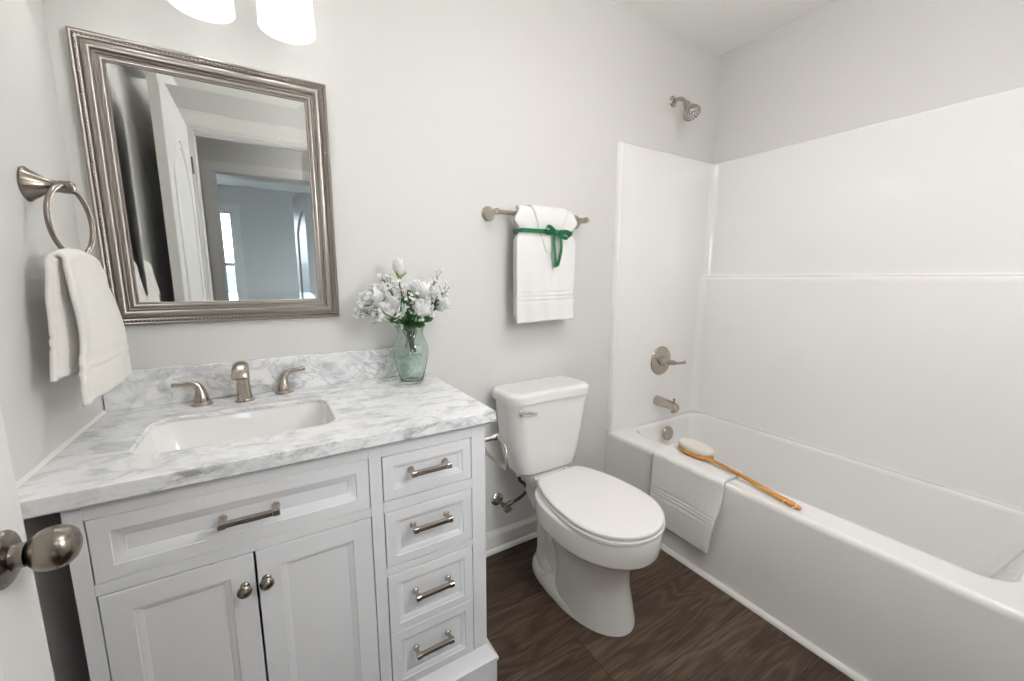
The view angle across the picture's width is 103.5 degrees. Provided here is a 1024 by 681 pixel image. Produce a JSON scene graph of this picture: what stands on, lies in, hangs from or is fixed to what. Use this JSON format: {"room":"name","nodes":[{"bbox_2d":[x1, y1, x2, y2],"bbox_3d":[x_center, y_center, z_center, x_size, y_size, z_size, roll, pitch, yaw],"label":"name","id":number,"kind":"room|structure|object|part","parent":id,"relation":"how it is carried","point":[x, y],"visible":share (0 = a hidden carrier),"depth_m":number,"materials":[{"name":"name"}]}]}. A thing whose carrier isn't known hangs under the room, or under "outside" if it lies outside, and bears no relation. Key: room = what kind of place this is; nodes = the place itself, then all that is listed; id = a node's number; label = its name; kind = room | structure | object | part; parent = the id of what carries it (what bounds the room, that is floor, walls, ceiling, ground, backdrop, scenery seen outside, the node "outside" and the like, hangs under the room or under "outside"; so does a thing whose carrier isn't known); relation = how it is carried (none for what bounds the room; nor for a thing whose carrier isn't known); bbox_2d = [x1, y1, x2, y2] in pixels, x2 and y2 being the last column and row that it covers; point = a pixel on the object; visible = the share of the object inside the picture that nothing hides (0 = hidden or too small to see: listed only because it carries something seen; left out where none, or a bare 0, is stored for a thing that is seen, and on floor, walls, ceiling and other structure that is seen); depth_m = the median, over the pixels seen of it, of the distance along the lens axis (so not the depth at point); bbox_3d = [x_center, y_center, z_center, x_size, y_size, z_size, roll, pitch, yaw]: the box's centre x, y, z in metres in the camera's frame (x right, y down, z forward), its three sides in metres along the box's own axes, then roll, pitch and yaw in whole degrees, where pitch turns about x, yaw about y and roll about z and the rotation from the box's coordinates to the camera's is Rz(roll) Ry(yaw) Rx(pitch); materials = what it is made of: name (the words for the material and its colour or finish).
{"room":"bathroom","nodes":[
{"label":"bathroom","id":0,"kind":"room"},
{"bbox_2d":[0,0,104,680],"bbox_3d":[-0.756,-0.051,0.368,0.120,2.440,1.530,-5,10,-31],"label":"wall","id":1,"kind":"structure","parent":0,"point":[39,414],"depth_m":0.80,"materials":[{"name":"white paint"}]},
{"bbox_2d":[0,406,82,680],"bbox_3d":[-0.450,0.178,0.191,0.153,2.018,0.764,-5,10,-31],"label":"door","id":2,"kind":"structure","parent":1,"relation":"in","point":[24,650],"depth_m":0.49,"materials":[{"name":"white paint"}]},
{"bbox_3d":[-0.571,0.257,0.497,0.056,0.053,0.053,-5,10,-31],"label":"knob","id":3,"kind":"part","parent":2,"relation":"part of","materials":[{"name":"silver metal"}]},
{"bbox_2d":[17,166,94,253],"bbox_3d":[-0.942,-0.261,0.834,0.074,0.180,0.150,-5,10,-31],"label":"towel ring","id":4,"kind":"object","parent":1,"relation":"attached to","point":[33,186],"visible":0.89,"depth_m":0.81,"materials":[{"name":"silver metal"}]},
{"bbox_3d":[-0.944,-0.316,0.827,0.071,0.068,0.068,-5,10,-31],"label":"post","id":5,"kind":"part","parent":4,"relation":"part of","materials":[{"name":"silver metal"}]},
{"bbox_2d":[16,410,106,488],"bbox_3d":[-0.951,0.223,0.856,0.006,0.007,0.528,-5,10,-31],"label":"trim","id":6,"kind":"structure","parent":1,"relation":"attached to","point":[66,443],"depth_m":0.82,"materials":[{"name":"white"}]},
{"bbox_2d":[44,248,132,405],"bbox_3d":[-0.913,-0.042,0.871,0.057,0.304,0.304,-5,10,-31],"label":"hand towel","id":7,"kind":"object","parent":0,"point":[88,339],"visible":1,"depth_m":0.81,"materials":[{"name":"white fabric"}]},
{"bbox_2d":[42,0,720,532],"bbox_3d":[-0.010,-0.265,1.772,2.872,2.440,0.120,-5,10,-31],"label":"wall","id":8,"kind":"structure","parent":0,"point":[440,112],"depth_m":1.54,"materials":[{"name":"white paint"}]},
{"bbox_2d":[65,25,339,325],"bbox_3d":[-0.821,-0.414,1.159,0.566,0.719,0.025,-5,10,-31],"label":"wall mirror","id":9,"kind":"object","parent":8,"relation":"attached to","point":[210,185],"visible":0.98,"depth_m":1.14,"materials":[{"name":"silver metal"}]},
{"bbox_2d":[106,63,317,301],"bbox_3d":[-0.826,-0.415,1.167,0.442,0.596,0.004,-5,10,-31],"label":"mirror glass","id":10,"kind":"object","parent":9,"relation":"attached to","point":[215,182],"depth_m":1.15,"materials":[{"name":"silver mirror"}]},
{"bbox_2d":[168,0,315,44],"bbox_3d":[-0.781,-0.964,1.000,0.530,0.276,0.198,-5,10,-31],"label":"vanity light","id":11,"kind":"object","parent":8,"relation":"attached to","point":[286,21],"visible":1,"depth_m":1.05,"materials":[{"name":"white glass"}]},
{"bbox_3d":[-0.765,-0.899,0.984,0.138,0.152,0.138,-5,10,-31],"label":"lamp shade","id":12,"kind":"part","parent":11,"relation":"part of","materials":[{"name":"white glass"}]},
{"bbox_3d":[-0.607,-0.913,1.079,0.138,0.152,0.138,-5,10,-31],"label":"lamp shade","id":13,"kind":"part","parent":11,"relation":"part of","materials":[{"name":"white glass"}]},
{"bbox_2d":[103,347,398,411],"bbox_3d":[-0.718,0.104,1.307,0.881,0.106,0.020,-5,10,-31],"label":"backsplash","id":14,"kind":"structure","parent":8,"relation":"attached to","point":[147,387],"depth_m":1.25,"materials":[{"name":"white stone"}]},
{"bbox_2d":[491,492,512,512],"bbox_3d":[-0.039,0.719,1.774,0.066,0.062,0.100,-5,10,-31],"label":"valve","id":15,"kind":"object","parent":8,"relation":"attached to","point":[497,498],"visible":1,"depth_m":1.79,"materials":[{"name":"silver metal"}]},
{"bbox_3d":[-0.018,0.727,1.736,0.042,0.023,0.012,-5,10,-31],"label":"oval handle","id":16,"kind":"part","parent":15,"relation":"part of","materials":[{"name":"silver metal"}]},
{"bbox_2d":[511,473,526,502],"bbox_3d":[0.039,0.633,1.744,0.070,0.177,0.075,-3,9,-21],"label":"supply hose","id":17,"kind":"object","parent":15,"relation":"attached to","point":[520,480],"visible":0.73,"depth_m":1.76,"materials":[{"name":"grey metal"}]},
{"bbox_2d":[486,515,536,556],"bbox_3d":[0.079,0.897,1.920,0.988,0.099,0.024,-5,10,-31],"label":"baseboard","id":18,"kind":"structure","parent":8,"relation":"attached to","point":[503,538],"depth_m":1.87,"materials":[{"name":"white paint"}]},
{"bbox_2d":[481,206,588,228],"bbox_3d":[0.118,-0.517,1.691,0.510,0.060,0.082,-5,10,-31],"label":"towel bar","id":19,"kind":"object","parent":8,"relation":"attached to","point":[488,213],"visible":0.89,"depth_m":1.59,"materials":[{"name":"silver metal"}]},
{"bbox_3d":[-0.074,-0.500,1.575,0.060,0.060,0.082,-5,10,-31],"label":"post","id":20,"kind":"part","parent":19,"relation":"part of","materials":[{"name":"silver metal"}]},
{"bbox_2d":[512,205,576,323],"bbox_3d":[0.128,-0.314,1.695,0.308,0.469,0.077,-5,10,-31],"label":"bath towel","id":21,"kind":"object","parent":19,"relation":"hanging from","point":[542,291],"visible":0.8,"depth_m":1.66,"materials":[{"name":"white fabric"}]},
{"bbox_2d":[513,225,571,266],"bbox_3d":[0.137,-0.387,1.669,0.257,0.167,0.104,-5,10,-31],"label":"ribbon","id":22,"kind":"object","parent":21,"relation":"attached to","point":[560,233],"visible":0.98,"depth_m":1.64,"materials":[{"name":"green fabric"}]},
{"bbox_2d":[527,205,567,252],"bbox_3d":[0.141,-0.459,1.680,0.175,0.188,0.077,-5,10,-31],"label":"washcloth","id":23,"kind":"object","parent":21,"relation":"on","point":[556,217],"visible":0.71,"depth_m":1.65,"materials":[{"name":"white fabric"}]},
{"bbox_3d":[0.310,-0.535,1.807,0.060,0.060,0.082,-5,10,-31],"label":"post","id":24,"kind":"part","parent":19,"relation":"part of","materials":[{"name":"silver metal"}]},
{"bbox_2d":[669,96,700,121],"bbox_3d":[0.864,-1.165,2.008,0.085,0.149,0.155,-5,10,-31],"label":"shower","id":25,"kind":"object","parent":8,"relation":"attached to","point":[691,111],"visible":1,"depth_m":1.98,"materials":[{"name":"silver metal"}]},
{"bbox_3d":[0.847,-1.201,2.027,0.018,0.051,0.082,-5,10,-31],"label":"arm","id":26,"kind":"part","parent":25,"relation":"part of","materials":[{"name":"silver metal"}]},
{"bbox_2d":[392,258,405,296],"bbox_3d":[-0.363,-0.115,1.355,0.075,0.317,0.049,-5,10,-31],"label":"rose","id":27,"kind":"object","parent":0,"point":[398,265],"visible":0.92,"depth_m":1.31,"materials":[{"name":"white plant"}]},
{"bbox_2d":[390,279,413,313],"bbox_3d":[-0.358,-0.086,1.332,0.068,0.237,0.082,2,9,12],"label":"sprig","id":28,"kind":"object","parent":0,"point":[398,280],"visible":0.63,"depth_m":1.31,"materials":[{"name":"grey plant"}]},
{"bbox_2d":[406,289,415,326],"bbox_3d":[-0.338,-0.070,1.346,0.038,0.201,0.055,-2,9,-13],"label":"leaf spray","id":29,"kind":"object","parent":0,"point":[410,291],"visible":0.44,"depth_m":1.32,"materials":[{"name":"green plant"}]},
{"bbox_2d":[404,291,419,313],"bbox_3d":[-0.333,-0.065,1.329,0.064,0.194,0.083,-5,10,-31],"label":"sprig","id":30,"kind":"object","parent":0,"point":[417,293],"visible":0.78,"depth_m":1.30,"materials":[{"name":"grey plant"}]},
{"bbox_2d":[413,311,424,323],"bbox_3d":[-0.311,-0.034,1.339,0.036,0.131,0.076,-5,10,-31],"label":"sprig","id":31,"kind":"object","parent":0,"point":[415,312],"visible":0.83,"depth_m":1.31,"materials":[{"name":"grey plant"}]},
{"bbox_2d":[409,279,434,298],"bbox_3d":[-0.303,-0.083,1.368,0.086,0.249,0.088,-5,10,-31],"label":"rose","id":32,"kind":"object","parent":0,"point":[423,287],"visible":0.76,"depth_m":1.33,"materials":[{"name":"white plant"}]},
{"bbox_2d":[411,298,433,317],"bbox_3d":[-0.298,-0.048,1.347,0.069,0.187,0.090,-5,10,-31],"label":"rose","id":33,"kind":"object","parent":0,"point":[424,306],"visible":0.85,"depth_m":1.31,"materials":[{"name":"white plant"}]},
{"bbox_2d":[413,316,432,326],"bbox_3d":[-0.298,-0.027,1.349,0.083,0.113,0.034,2,9,13],"label":"leaf spray","id":34,"kind":"object","parent":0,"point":[427,318],"visible":0.77,"depth_m":1.34,"materials":[{"name":"green plant"}]},
{"bbox_2d":[431,292,450,311],"bbox_3d":[-0.289,-0.069,1.421,0.155,0.206,0.084,-5,10,-31],"label":"rose","id":35,"kind":"object","parent":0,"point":[445,303],"visible":0.48,"depth_m":1.41,"materials":[{"name":"white plant"}]},
{"bbox_2d":[486,537,853,680],"bbox_3d":[0.418,1.098,1.268,2.872,0.100,1.770,-5,10,-31],"label":"floor","id":36,"kind":"structure","parent":0,"point":[686,628],"depth_m":1.40,"materials":[{"name":"brown wood"}]},
{"bbox_2d":[60,424,498,680],"bbox_3d":[-0.546,0.637,1.171,0.856,0.838,0.560,-5,10,-31],"label":"vanity cabinet","id":37,"kind":"object","parent":36,"relation":"on","point":[369,564],"visible":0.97,"depth_m":0.91,"materials":[{"name":"white paint"}]},
{"bbox_3d":[-0.653,0.720,0.839,0.237,0.535,0.020,-5,10,-31],"label":"door","id":38,"kind":"part","parent":37,"relation":"part of","materials":[{"name":"white paint"}]},
{"bbox_3d":[-0.550,0.358,0.847,0.478,0.124,0.020,-5,10,-31],"label":"false drawer","id":39,"kind":"part","parent":37,"relation":"part of","materials":[{"name":"white paint"}]},
{"bbox_3d":[-0.556,0.520,0.839,0.027,0.027,0.030,-5,10,-31],"label":"knob","id":40,"kind":"part","parent":37,"relation":"part of","materials":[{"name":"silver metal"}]},
{"bbox_3d":[-0.536,0.358,0.824,0.110,0.017,0.035,-5,10,-31],"label":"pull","id":41,"kind":"part","parent":37,"relation":"part of","materials":[{"name":"silver metal"}]},
{"bbox_2d":[17,372,495,519],"bbox_3d":[-0.571,0.207,1.099,0.903,0.033,0.548,-5,10,-31],"label":"countertop","id":42,"kind":"structure","parent":37,"relation":"on","point":[100,466],"depth_m":0.91,"materials":[{"name":"stone"}]},
{"bbox_2d":[171,381,212,406],"bbox_3d":[-0.897,0.148,1.132,0.088,0.072,0.051,-5,10,-31],"label":"tap","id":43,"kind":"object","parent":42,"relation":"on","point":[201,397],"visible":1,"depth_m":1.13,"materials":[{"name":"silver metal"}]},
{"bbox_2d":[133,402,333,454],"bbox_3d":[-0.672,0.284,1.028,0.442,0.138,0.308,-5,10,-31],"label":"undermount sink","id":44,"kind":"object","parent":42,"relation":"in","point":[184,434],"visible":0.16,"depth_m":1.11,"materials":[{"name":"white ceramic"}]},
{"bbox_2d":[231,361,254,402],"bbox_3d":[-0.769,0.119,1.149,0.050,0.125,0.121,-5,10,-31],"label":"faucet","id":45,"kind":"object","parent":42,"relation":"on","point":[240,369],"visible":1,"depth_m":1.16,"materials":[{"name":"silver metal"}]},
{"bbox_2d":[275,366,304,394],"bbox_3d":[-0.700,0.123,1.273,0.088,0.080,0.051,-5,10,-31],"label":"tap","id":46,"kind":"object","parent":42,"relation":"on","point":[283,387],"visible":1,"depth_m":1.26,"materials":[{"name":"silver metal"}]},
{"bbox_2d":[393,324,428,383],"bbox_3d":[-0.347,0.045,1.387,0.119,0.198,0.119,-5,10,-31],"label":"glass vase","id":47,"kind":"object","parent":42,"relation":"on","point":[410,349],"visible":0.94,"depth_m":1.34,"materials":[{"name":"green glass"}]},
{"bbox_2d":[352,290,393,321],"bbox_3d":[-0.425,-0.067,1.329,0.188,0.200,0.075,-4,9,-23],"label":"sprig","id":48,"kind":"object","parent":47,"relation":"in","point":[366,291],"visible":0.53,"depth_m":1.29,"materials":[{"name":"grey plant"}]},
{"bbox_2d":[354,300,400,326],"bbox_3d":[-0.420,-0.050,1.323,0.191,0.168,0.071,-5,10,-31],"label":"sprig","id":49,"kind":"object","parent":47,"relation":"in","point":[360,305],"visible":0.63,"depth_m":1.28,"materials":[{"name":"grey plant"}]},
{"bbox_2d":[358,282,404,326],"bbox_3d":[-0.416,-0.072,1.328,0.163,0.241,0.110,-5,10,-31],"label":"rose","id":50,"kind":"object","parent":47,"relation":"in","point":[375,294],"visible":0.84,"depth_m":1.28,"materials":[{"name":"white plant"}]},
{"bbox_2d":[373,313,403,328],"bbox_3d":[-0.387,-0.031,1.328,0.065,0.128,0.150,7,11,38],"label":"sprig","id":51,"kind":"object","parent":47,"relation":"in","point":[381,315],"visible":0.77,"depth_m":1.27,"materials":[{"name":"grey plant"}]},
{"bbox_2d":[376,272,401,317],"bbox_3d":[-0.391,-0.100,1.344,0.105,0.260,0.069,-2,9,-12],"label":"sprig","id":52,"kind":"object","parent":47,"relation":"in","point":[379,277],"visible":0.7,"depth_m":1.31,"materials":[{"name":"grey plant"}]},
{"bbox_2d":[378,296,406,322],"bbox_3d":[-0.381,-0.048,1.323,0.088,0.195,0.113,1,9,8],"label":"rose","id":53,"kind":"object","parent":47,"relation":"in","point":[389,308],"visible":0.88,"depth_m":1.29,"materials":[{"name":"white plant"}]},
{"bbox_2d":[388,313,410,326],"bbox_3d":[-0.357,-0.030,1.326,0.030,0.128,0.107,5,10,27],"label":"leaf spray","id":54,"kind":"object","parent":47,"relation":"in","point":[404,320],"visible":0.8,"depth_m":1.31,"materials":[{"name":"green plant"}]},
{"bbox_2d":[398,297,413,326],"bbox_3d":[-0.345,-0.058,1.335,0.036,0.179,0.080,3,9,18],"label":"leaf spray","id":55,"kind":"object","parent":47,"relation":"in","point":[403,300],"visible":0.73,"depth_m":1.31,"materials":[{"name":"green plant"}]},
{"bbox_2d":[408,314,415,325],"bbox_3d":[-0.335,-0.030,1.338,0.024,0.123,0.105,-3,9,-21],"label":"leaf spray","id":56,"kind":"object","parent":47,"relation":"in","point":[412,317],"visible":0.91,"depth_m":1.30,"materials":[{"name":"green plant"}]},
{"bbox_2d":[412,268,444,307],"bbox_3d":[-0.294,-0.115,1.405,0.129,0.271,0.052,-7,11,-37],"label":"sprig","id":57,"kind":"object","parent":47,"relation":"in","point":[436,269],"visible":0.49,"depth_m":1.41,"materials":[{"name":"grey plant"}]},
{"bbox_3d":[-0.296,-0.111,1.402,0.120,0.265,0.040,-7,11,-39],"label":"stem","id":58,"kind":"part","parent":57,"relation":"part of","materials":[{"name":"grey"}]},
{"bbox_2d":[420,302,438,325],"bbox_3d":[-0.294,-0.051,1.370,0.095,0.156,0.024,-1,9,-4],"label":"leaf spray","id":59,"kind":"object","parent":47,"relation":"in","point":[435,304],"visible":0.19,"depth_m":1.36,"materials":[{"name":"green plant"}]},
{"bbox_2d":[425,292,448,316],"bbox_3d":[-0.272,-0.068,1.363,0.124,0.191,0.076,-5,10,-31],"label":"sprig","id":60,"kind":"object","parent":47,"relation":"in","point":[438,294],"visible":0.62,"depth_m":1.35,"materials":[{"name":"grey plant"}]},
{"bbox_2d":[431,280,453,308],"bbox_3d":[-0.269,-0.094,1.403,0.074,0.232,0.150,9,12,44],"label":"sprig","id":61,"kind":"object","parent":47,"relation":"in","point":[446,281],"visible":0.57,"depth_m":1.41,"materials":[{"name":"grey plant"}]},
{"bbox_3d":[-0.522,0.515,0.860,0.027,0.027,0.030,-5,10,-31],"label":"knob","id":62,"kind":"part","parent":37,"relation":"part of","materials":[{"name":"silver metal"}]},
{"bbox_3d":[-0.447,0.701,0.963,0.237,0.535,0.020,-5,10,-31],"label":"door","id":63,"kind":"part","parent":37,"relation":"part of","materials":[{"name":"white paint"}]},
{"bbox_3d":[-0.217,0.329,1.047,0.235,0.114,0.020,-5,10,-31],"label":"drawer","id":64,"kind":"part","parent":37,"relation":"part of","materials":[{"name":"white paint"}]},
{"bbox_3d":[-0.217,0.490,1.072,0.235,0.149,0.020,-5,10,-31],"label":"drawer","id":65,"kind":"part","parent":37,"relation":"part of","materials":[{"name":"white paint"}]},
{"bbox_3d":[-0.206,0.322,1.021,0.108,0.017,0.035,-5,10,-31],"label":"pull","id":66,"kind":"part","parent":37,"relation":"part of","materials":[{"name":"silver metal"}]},
{"bbox_3d":[-0.218,0.756,1.112,0.235,0.340,0.020,-5,10,-31],"label":"deep drawer","id":67,"kind":"part","parent":37,"relation":"part of","materials":[{"name":"white paint"}]},
{"bbox_3d":[-0.207,0.471,1.044,0.108,0.017,0.035,-5,10,-31],"label":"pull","id":68,"kind":"part","parent":37,"relation":"part of","materials":[{"name":"silver metal"}]},
{"bbox_3d":[-0.207,0.658,1.073,0.108,0.017,0.035,-5,10,-31],"label":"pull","id":69,"kind":"part","parent":37,"relation":"part of","materials":[{"name":"silver metal"}]},
{"bbox_3d":[-0.210,0.827,1.097,0.108,0.017,0.035,-5,10,-31],"label":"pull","id":70,"kind":"part","parent":37,"relation":"part of","materials":[{"name":"silver metal"}]},
{"bbox_2d":[485,433,508,469],"bbox_3d":[-0.074,0.322,1.201,0.081,0.099,0.155,-5,10,-31],"label":"toilet paper holder","id":71,"kind":"object","parent":37,"relation":"attached to","point":[496,436],"visible":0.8,"depth_m":1.19,"materials":[{"name":"silver metal"}]},
{"bbox_2d":[492,375,664,636],"bbox_3d":[0.255,0.605,1.568,0.416,0.784,0.707,-5,10,-31],"label":"toilet","id":72,"kind":"object","parent":36,"relation":"on","point":[594,527],"visible":0.99,"depth_m":1.48,"materials":[{"name":"white ceramic"}]},
{"bbox_3d":[0.065,0.284,1.575,0.075,0.028,0.024,-5,10,-31],"label":"flush lever","id":73,"kind":"part","parent":72,"relation":"part of","materials":[{"name":"silver metal"}]},
{"bbox_3d":[0.126,0.388,1.750,0.392,0.318,0.192,-5,10,-31],"label":"tank","id":74,"kind":"part","parent":72,"relation":"part of","materials":[{"name":"white ceramic"}]},
{"bbox_3d":[0.127,0.207,1.722,0.416,0.044,0.211,-5,10,-31],"label":"tank lid","id":75,"kind":"part","parent":72,"relation":"part of","materials":[{"name":"white ceramic"}]},
{"bbox_3d":[0.317,0.597,1.476,0.356,0.014,0.490,-5,10,-31],"label":"seat","id":76,"kind":"part","parent":72,"relation":"part of","materials":[{"name":"white plastic"}]},
{"bbox_3d":[0.317,0.579,1.474,0.351,0.021,0.485,-5,10,-31],"label":"lid","id":77,"kind":"part","parent":72,"relation":"part of","materials":[{"name":"white plastic"}]},
{"bbox_2d":[605,410,1023,680],"bbox_3d":[1.204,0.761,1.701,0.727,0.436,1.527,-5,10,-31],"label":"bathtub","id":78,"kind":"object","parent":36,"relation":"on","point":[893,575],"visible":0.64,"depth_m":1.41,"materials":[{"name":"white ceramic"}]},
{"bbox_2d":[649,443,743,552],"bbox_3d":[0.790,0.683,1.770,0.183,0.331,0.338,-5,10,-31],"label":"towel","id":79,"kind":"object","parent":78,"relation":"hanging from","point":[689,490],"visible":0.84,"depth_m":1.71,"materials":[{"name":"white fabric"}]},
{"bbox_2d":[678,438,801,510],"bbox_3d":[0.892,0.516,1.635,0.092,0.070,0.542,-4,9,-23],"label":"bath brush","id":80,"kind":"object","parent":78,"relation":"on","point":[694,448],"visible":1,"depth_m":1.72,"materials":[{"name":"brown wood"}]},
{"bbox_3d":[0.914,0.543,1.562,0.025,0.040,0.386,-4,10,-25],"label":"handle","id":81,"kind":"part","parent":80,"relation":"part of","materials":[{"name":"brown wood"}]},
{"bbox_2d":[609,0,832,54],"bbox_3d":[0.421,-1.413,0.883,2.872,0.100,1.770,-5,10,-31],"label":"ceiling","id":82,"kind":"structure","parent":0,"point":[719,26],"depth_m":1.89,"materials":[{"name":"white paint"}]},
{"bbox_2d":[661,544,867,680],"bbox_3d":[0.893,0.999,1.530,0.017,0.017,1.504,-5,10,-31],"label":"trim","id":83,"kind":"structure","parent":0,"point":[819,652],"depth_m":1.45,"materials":[{"name":"white paint"}]},
{"bbox_2d":[713,0,1023,163],"bbox_3d":[1.595,-0.265,1.783,0.120,2.440,1.530,-5,10,-31],"label":"wall","id":84,"kind":"structure","parent":0,"point":[838,66],"depth_m":1.71,"materials":[{"name":"white paint"}]},
{"bbox_2d":[606,86,1023,509],"bbox_3d":[1.219,-0.165,1.567,0.758,1.434,1.529,-5,10,-31],"label":"tub surround","id":85,"kind":"object","parent":84,"relation":"attached to","point":[858,293],"visible":1,"depth_m":1.78,"materials":[{"name":"white plastic"}]},
{"bbox_2d":[653,395,679,412],"bbox_3d":[0.850,0.345,2.214,0.056,0.076,0.140,-5,10,-31],"label":"tub spout","id":86,"kind":"object","parent":85,"relation":"attached to","point":[660,401],"visible":1,"depth_m":2.19,"materials":[{"name":"silver metal"}]},
{"bbox_2d":[651,346,685,374],"bbox_3d":[0.865,0.121,2.184,0.162,0.162,0.148,-5,10,-31],"label":"shower valve","id":87,"kind":"object","parent":85,"relation":"attached to","point":[661,360],"visible":1,"depth_m":2.21,"materials":[{"name":"silver metal"}]},
{"bbox_3d":[0.886,0.121,2.169,0.033,0.040,0.100,-8,12,-42],"label":"lever","id":88,"kind":"part","parent":87,"relation":"part of","materials":[{"name":"silver metal"}]}
]}

